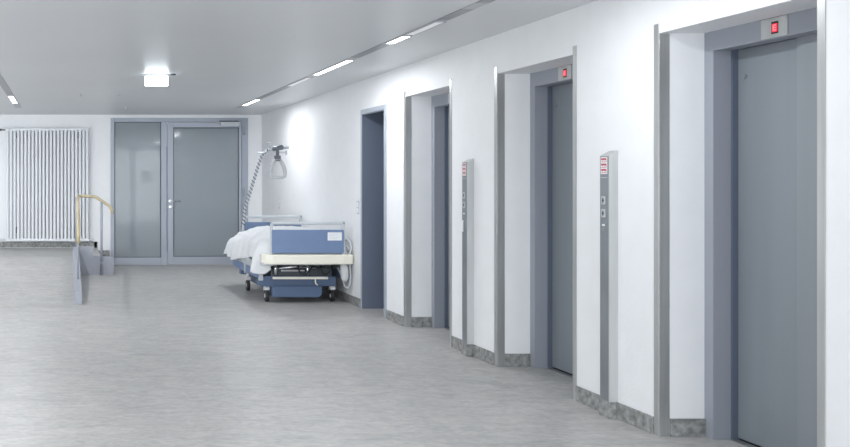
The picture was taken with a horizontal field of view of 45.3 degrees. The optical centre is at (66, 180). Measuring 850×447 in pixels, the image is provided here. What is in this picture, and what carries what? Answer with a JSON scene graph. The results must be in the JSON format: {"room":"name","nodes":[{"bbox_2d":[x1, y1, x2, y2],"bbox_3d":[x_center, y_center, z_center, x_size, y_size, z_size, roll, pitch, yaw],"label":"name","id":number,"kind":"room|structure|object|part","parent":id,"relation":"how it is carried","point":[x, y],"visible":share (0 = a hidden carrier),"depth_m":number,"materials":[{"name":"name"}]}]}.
{"room":"hospital interior","nodes":[
{"label":"hospital interior","id":0,"kind":"room"},
{"bbox_2d":[0,248,108,304],"bbox_3d":[-1.235,1.298,13.000,3.930,0.289,5.000,0,0,0],"label":"floor","id":1,"kind":"structure","parent":0,"point":[28,276],"depth_m":12.17,"materials":[{"name":"grey"}]},
{"bbox_2d":[73,246,113,303],"bbox_3d":[0.404,1.226,12.215,0.632,0.434,3.330,0,0,0],"label":"stairs","id":2,"kind":"structure","parent":1,"relation":"attached to","point":[89,264],"depth_m":13.82,"materials":[{"name":"grey paint"}]},
{"bbox_2d":[0,115,261,256],"bbox_3d":[0.300,0.151,15.600,7.400,2.585,0.200,0,0,0],"label":"wall","id":3,"kind":"structure","parent":0,"point":[99,133],"depth_m":15.50,"materials":[{"name":"white paint"}]},
{"bbox_2d":[0,128,91,240],"bbox_3d":[-0.520,0.063,15.436,1.900,1.942,0.122,0,0,0],"label":"radiator","id":4,"kind":"object","parent":3,"relation":"attached to","point":[15,134],"visible":0.95,"depth_m":15.38,"materials":[{"name":"metal"}]},
{"bbox_2d":[0,242,109,255],"bbox_3d":[0.069,1.244,15.494,6.538,0.400,0.012,0,0,0],"label":"baseboard","id":5,"kind":"structure","parent":3,"relation":"attached to","point":[2,244],"depth_m":15.49,"materials":[{"name":"grey stone"}]},
{"bbox_2d":[111,118,247,264],"bbox_3d":[1.933,0.179,15.470,2.365,2.530,0.180,0,0,0],"label":"door","id":6,"kind":"structure","parent":3,"relation":"in","point":[179,186],"depth_m":15.49,"materials":[{"name":"grey metal"}]},
{"bbox_3d":[1.218,0.151,15.520,0.803,2.334,0.010,0,0,0],"label":"fixed pane","id":7,"kind":"part","parent":6,"relation":"part of","materials":[{"name":"clear glass"}]},
{"bbox_3d":[2.390,0.189,15.500,1.128,2.222,0.010,0,0,0],"label":"pane","id":8,"kind":"part","parent":6,"relation":"part of","materials":[{"name":"clear glass"}]},
{"bbox_2d":[0,0,596,122],"bbox_3d":[0.400,-1.241,8.750,7.600,0.200,19.900,0,0,0],"label":"ceiling","id":9,"kind":"structure","parent":0,"point":[223,55],"depth_m":7.52,"materials":[{"name":"white paint"}]},
{"bbox_2d":[0,74,20,107],"bbox_3d":[-0.752,-1.139,6.400,0.088,0.004,15.200,0,0,0],"label":"trim","id":10,"kind":"structure","parent":9,"relation":"attached to","point":[3,84],"depth_m":11.18,"materials":[{"name":"metal"}]},
{"bbox_2d":[8,96,17,102],"bbox_3d":[-0.752,-1.133,12.550,0.080,0.008,1.100,0,0,0],"label":"recessed light","id":11,"kind":"object","parent":9,"relation":"in","point":[12,98],"visible":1,"depth_m":12.49,"materials":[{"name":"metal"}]},
{"bbox_2d":[142,74,169,85],"bbox_3d":[0.957,-1.079,9.620,0.320,0.124,0.028,0,0,0],"label":"ceiling lamp","id":12,"kind":"object","parent":9,"relation":"hanging from","point":[149,80],"visible":1,"depth_m":9.61,"materials":[{"name":"grey plastic"}]},
{"bbox_3d":[0.957,-1.130,9.620,0.320,0.022,0.024,0,0,0],"label":"mounting rail","id":13,"kind":"part","parent":12,"relation":"part of","materials":[{"name":"grey plastic"}]},
{"bbox_3d":[0.957,-1.068,9.620,0.246,0.102,0.028,0,0,0],"label":"sign panel","id":14,"kind":"part","parent":12,"relation":"part of","materials":[{"name":"white plastic"}]},
{"bbox_2d":[241,99,260,105],"bbox_3d":[2.655,-1.133,13.000,0.080,0.008,1.000,0,0,0],"label":"recessed light","id":15,"kind":"object","parent":9,"relation":"in","point":[254,100],"visible":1,"depth_m":12.97,"materials":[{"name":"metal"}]},
{"bbox_2d":[287,77,312,85],"bbox_3d":[2.655,-1.133,10.300,0.080,0.008,0.900,0,0,0],"label":"recessed light","id":16,"kind":"object","parent":9,"relation":"in","point":[305,78],"visible":1,"depth_m":10.23,"materials":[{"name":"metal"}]},
{"bbox_2d":[312,60,353,74],"bbox_3d":[2.655,-1.133,9.020,0.080,0.008,1.160,0,0,0],"label":"recessed light","id":17,"kind":"object","parent":9,"relation":"in","point":[344,62],"visible":1,"depth_m":8.97,"materials":[{"name":"plastic"}]},
{"bbox_2d":[235,0,494,107],"bbox_3d":[2.655,-1.139,6.400,0.088,0.004,15.200,0,0,0],"label":"trim","id":18,"kind":"structure","parent":9,"relation":"attached to","point":[480,3],"depth_m":7.45,"materials":[{"name":"metal"}]},
{"bbox_2d":[384,35,411,43],"bbox_3d":[2.655,-1.133,7.225,0.080,0.008,0.390,0,0,0],"label":"recessed light","id":19,"kind":"object","parent":9,"relation":"in","point":[403,37],"visible":1,"depth_m":7.19,"materials":[{"name":"plastic"}]},
{"bbox_2d":[386,37,407,43],"bbox_3d":[2.655,-1.134,7.225,0.064,0.006,0.374,0,0,0],"label":"diffuser","id":20,"kind":"object","parent":19,"relation":"attached to","point":[398,39],"depth_m":7.24,"materials":[{"name":"white plastic"}]},
{"bbox_2d":[404,21,445,34],"bbox_3d":[2.655,-1.133,6.690,0.080,0.008,0.580,0,0,0],"label":"recessed light","id":21,"kind":"object","parent":9,"relation":"in","point":[435,23],"visible":1,"depth_m":6.65,"materials":[{"name":"plastic"}]},
{"bbox_2d":[0,264,747,446],"bbox_3d":[0.400,1.544,8.750,7.600,0.200,19.900,0,0,0],"label":"floor","id":22,"kind":"structure","parent":0,"point":[169,355],"depth_m":6.55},
{"bbox_2d":[75,195,112,278],"bbox_3d":[0.411,0.827,12.293,0.599,1.235,3.131,0,0,0],"label":"handrail","id":23,"kind":"object","parent":22,"relation":"on","point":[77,202],"visible":0.99,"depth_m":13.78,"materials":[{"name":"brown wood"}]},
{"bbox_3d":[0.140,0.639,13.840,0.034,0.770,0.036,0,0,0],"label":"post","id":24,"kind":"part","parent":23,"relation":"part of","materials":[{"name":"grey paint"}]},
{"bbox_3d":[0.136,0.869,11.300,0.027,0.770,0.028,0,0,0],"label":"post","id":25,"kind":"part","parent":23,"relation":"part of","materials":[{"name":"grey metal"}]},
{"bbox_3d":[0.411,0.476,12.280,0.599,0.535,3.106,0,0,0],"label":"rail","id":26,"kind":"part","parent":23,"relation":"part of","materials":[{"name":"brown wood"}]},
{"bbox_3d":[0.530,0.881,13.795,0.070,1.125,0.050,0,0,0],"label":"post","id":27,"kind":"part","parent":23,"relation":"part of","materials":[{"name":"silver metal"}]},
{"bbox_2d":[233,142,352,301],"bbox_3d":[2.799,0.451,11.561,1.078,1.984,2.312,0,0,0],"label":"hospital bed","id":28,"kind":"object","parent":22,"relation":"on","point":[301,262],"visible":0.98,"depth_m":10.59,"materials":[{"name":"blue plastic"},{"name":"white linen"},{"name":"cream plastic"}]},
{"bbox_3d":[2.305,1.020,11.120,0.048,0.092,0.800,0,0,0],"label":"guard rail","id":29,"kind":"part","parent":28,"relation":"part of","materials":[{"name":"plastic"}]},
{"bbox_3d":[2.630,0.098,12.579,0.401,1.099,0.083,0,0,34],"label":"coiled cord","id":30,"kind":"part","parent":28,"relation":"part of","materials":[{"name":"grey plastic"}]},
{"bbox_3d":[2.902,0.707,12.700,0.815,0.435,0.034,0,0,0],"label":"headboard frame","id":31,"kind":"part","parent":28,"relation":"part of","materials":[{"name":"grey plastic"}]},
{"bbox_3d":[2.902,0.722,12.694,0.791,0.285,0.032,0,0,0],"label":"headboard","id":32,"kind":"part","parent":28,"relation":"part of","materials":[{"name":"plastic"}]},
{"bbox_3d":[2.865,-0.170,12.250,0.257,0.290,0.050,0,0,0],"label":"grab handle","id":33,"kind":"part","parent":28,"relation":"part of","materials":[{"name":"grey plastic"}]},
{"bbox_2d":[224,226,346,273],"bbox_3d":[2.736,0.837,11.575,1.113,0.538,2.075,0,0,0],"label":"duvet","id":34,"kind":"object","parent":28,"relation":"on","point":[256,242],"visible":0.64,"depth_m":11.22,"materials":[{"name":"white fabric"}]},
{"bbox_3d":[2.800,0.796,11.610,0.840,0.175,2.080,0,0,0],"label":"mattress","id":35,"kind":"part","parent":28,"relation":"part of","materials":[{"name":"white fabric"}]},
{"bbox_3d":[2.790,1.084,11.500,0.740,0.120,1.600,0,0,0],"label":"lift frame","id":36,"kind":"part","parent":28,"relation":"part of","materials":[{"name":"beige plastic"}]},
{"bbox_3d":[2.743,1.192,10.770,0.915,0.133,0.140,0,0,0],"label":"chassis arm","id":37,"kind":"part","parent":28,"relation":"part of"},
{"bbox_3d":[2.810,0.700,10.520,0.870,0.448,0.034,0,0,0],"label":"footboard frame","id":38,"kind":"part","parent":28,"relation":"part of","materials":[{"name":"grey plastic"}]},
{"bbox_3d":[2.810,0.707,10.514,0.846,0.275,0.032,0,0,0],"label":"footboard","id":39,"kind":"part","parent":28,"relation":"part of","materials":[{"name":"blue plastic"}]},
{"bbox_3d":[3.292,1.020,11.120,0.043,0.092,0.800,0,0,0],"label":"guard rail","id":40,"kind":"part","parent":28,"relation":"part of","materials":[{"name":"plastic"}]},
{"bbox_3d":[3.277,0.784,10.538,0.067,0.219,0.126,0,0,-37],"label":"guard lever","id":41,"kind":"part","parent":28,"relation":"part of","materials":[{"name":"grey plastic"}]},
{"bbox_2d":[432,93,448,329],"bbox_3d":[3.716,0.304,8.388,0.239,2.280,1.036,0,0,0],"label":"elevator","id":42,"kind":"object","parent":22,"relation":"on","point":[440,103],"visible":0.12,"depth_m":8.84,"materials":[{"name":"blue paint"}]},
{"bbox_3d":[3.750,0.349,8.608,0.030,2.162,0.432,0,0,0],"label":"door panel","id":43,"kind":"part","parent":42,"relation":"part of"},
{"bbox_2d":[530,64,572,377],"bbox_3d":[3.716,0.304,6.481,0.239,2.280,1.058,0,0,0],"label":"elevator","id":44,"kind":"object","parent":22,"relation":"on","point":[551,90],"visible":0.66,"depth_m":6.92,"materials":[{"name":"blue paint"}]},
{"bbox_3d":[3.763,1.439,6.481,0.125,0.008,0.918,0,0,0],"label":"sill","id":45,"kind":"part","parent":44,"relation":"part of","materials":[{"name":"metal"}]},
{"bbox_3d":[3.750,0.349,6.707,0.030,2.162,0.442,0,0,0],"label":"door panel","id":46,"kind":"part","parent":44,"relation":"part of","materials":[{"name":"grey metal"}]},
{"bbox_2d":[704,7,816,446],"bbox_3d":[3.716,0.304,4.553,0.239,2.280,1.081,0,0,0],"label":"elevator","id":47,"kind":"object","parent":22,"relation":"on","point":[760,77],"visible":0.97,"depth_m":4.82,"materials":[{"name":"blue paint"}]},
{"bbox_3d":[3.763,1.439,4.553,0.125,0.008,0.941,0,0,0],"label":"sill","id":48,"kind":"part","parent":47,"relation":"part of","materials":[{"name":"metal"}]},
{"bbox_3d":[3.750,0.349,4.784,0.030,2.162,0.454,0,0,0],"label":"door panel","id":49,"kind":"part","parent":47,"relation":"part of","materials":[{"name":"grey metal"}]},
{"bbox_3d":[3.716,0.349,4.324,0.030,2.162,0.485,0,0,0],"label":"door panel","id":50,"kind":"part","parent":47,"relation":"part of","materials":[{"name":"grey metal"}]},
{"bbox_2d":[262,0,849,446],"bbox_3d":[3.750,0.151,7.150,0.800,2.585,16.700,0,0,0],"label":"wall","id":51,"kind":"structure","parent":0,"point":[614,39],"depth_m":5.79,"materials":[{"name":"white paint"}]},
{"bbox_2d":[356,201,359,213],"bbox_3d":[3.341,0.304,10.340,0.018,0.150,0.080,0,0,0],"label":"light switch","id":52,"kind":"object","parent":51,"relation":"attached to","point":[357,202],"visible":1,"depth_m":10.31,"materials":[{"name":"grey plastic"}]},
{"bbox_2d":[361,104,386,318],"bbox_3d":[3.573,0.319,9.830,0.474,2.250,0.800,0,0,0],"label":"door","id":53,"kind":"structure","parent":51,"relation":"in","point":[373,119],"depth_m":10.19,"materials":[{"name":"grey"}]},
{"bbox_2d":[404,91,411,326],"bbox_3d":[3.377,0.277,8.924,0.062,2.335,0.044,0,0,0],"label":"guard","id":54,"kind":"object","parent":51,"relation":"attached to","point":[407,100],"visible":1,"depth_m":8.90,"materials":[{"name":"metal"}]},
{"bbox_2d":[449,79,451,345],"bbox_3d":[3.377,0.277,7.852,0.062,2.335,0.044,0,0,0],"label":"guard","id":55,"kind":"object","parent":51,"relation":"attached to","point":[450,80],"visible":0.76,"depth_m":7.85,"materials":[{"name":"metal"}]},
{"bbox_2d":[459,158,473,343],"bbox_3d":[3.307,0.579,7.458,0.087,1.530,0.096,0,0,0],"label":"control panel","id":56,"kind":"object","parent":51,"relation":"attached to","point":[466,225],"depth_m":7.41,"materials":[{"name":"metal"}]},
{"bbox_3d":[3.294,0.596,7.457,0.002,1.496,0.086,0,0,0],"label":"plate","id":57,"kind":"part","parent":56,"relation":"part of","materials":[{"name":"metal"}]},
{"bbox_2d":[494,67,504,365],"bbox_3d":[3.377,0.277,7.028,0.062,2.335,0.044,0,0,0],"label":"guard","id":58,"kind":"object","parent":51,"relation":"attached to","point":[499,79],"visible":1,"depth_m":7.01,"materials":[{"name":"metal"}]},
{"bbox_2d":[322,286,705,436],"bbox_3d":[3.449,1.394,7.144,0.317,0.100,16.688,0,0,0],"label":"baseboard","id":59,"kind":"structure","parent":51,"relation":"attached to","point":[610,410],"depth_m":5.75,"materials":[{"name":"grey stone"}]},
{"bbox_2d":[573,45,576,399],"bbox_3d":[3.377,0.277,5.934,0.062,2.335,0.044,0,0,0],"label":"guard","id":60,"kind":"object","parent":51,"relation":"attached to","point":[574,47],"visible":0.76,"depth_m":5.93,"materials":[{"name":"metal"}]},
{"bbox_2d":[600,150,617,401],"bbox_3d":[3.319,0.579,5.516,0.063,1.530,0.092,0,0,0],"label":"control panel","id":61,"kind":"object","parent":51,"relation":"attached to","point":[608,160],"depth_m":5.47,"materials":[{"name":"metal"}]},
{"bbox_3d":[3.294,0.596,5.517,0.002,1.496,0.086,0,0,0],"label":"plate","id":62,"kind":"part","parent":61,"relation":"part of","materials":[{"name":"metal"}]},
{"bbox_2d":[654,24,669,435],"bbox_3d":[3.377,0.277,5.111,0.062,2.335,0.044,0,0,0],"label":"guard","id":63,"kind":"object","parent":51,"relation":"attached to","point":[661,41],"visible":1,"depth_m":5.09,"materials":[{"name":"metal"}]},
{"bbox_2d":[817,0,825,446],"bbox_3d":[3.377,0.277,3.994,0.062,2.335,0.044,0,0,0],"label":"guard","id":64,"kind":"object","parent":51,"relation":"attached to","point":[821,4],"visible":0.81,"depth_m":3.99,"materials":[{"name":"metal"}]}
]}

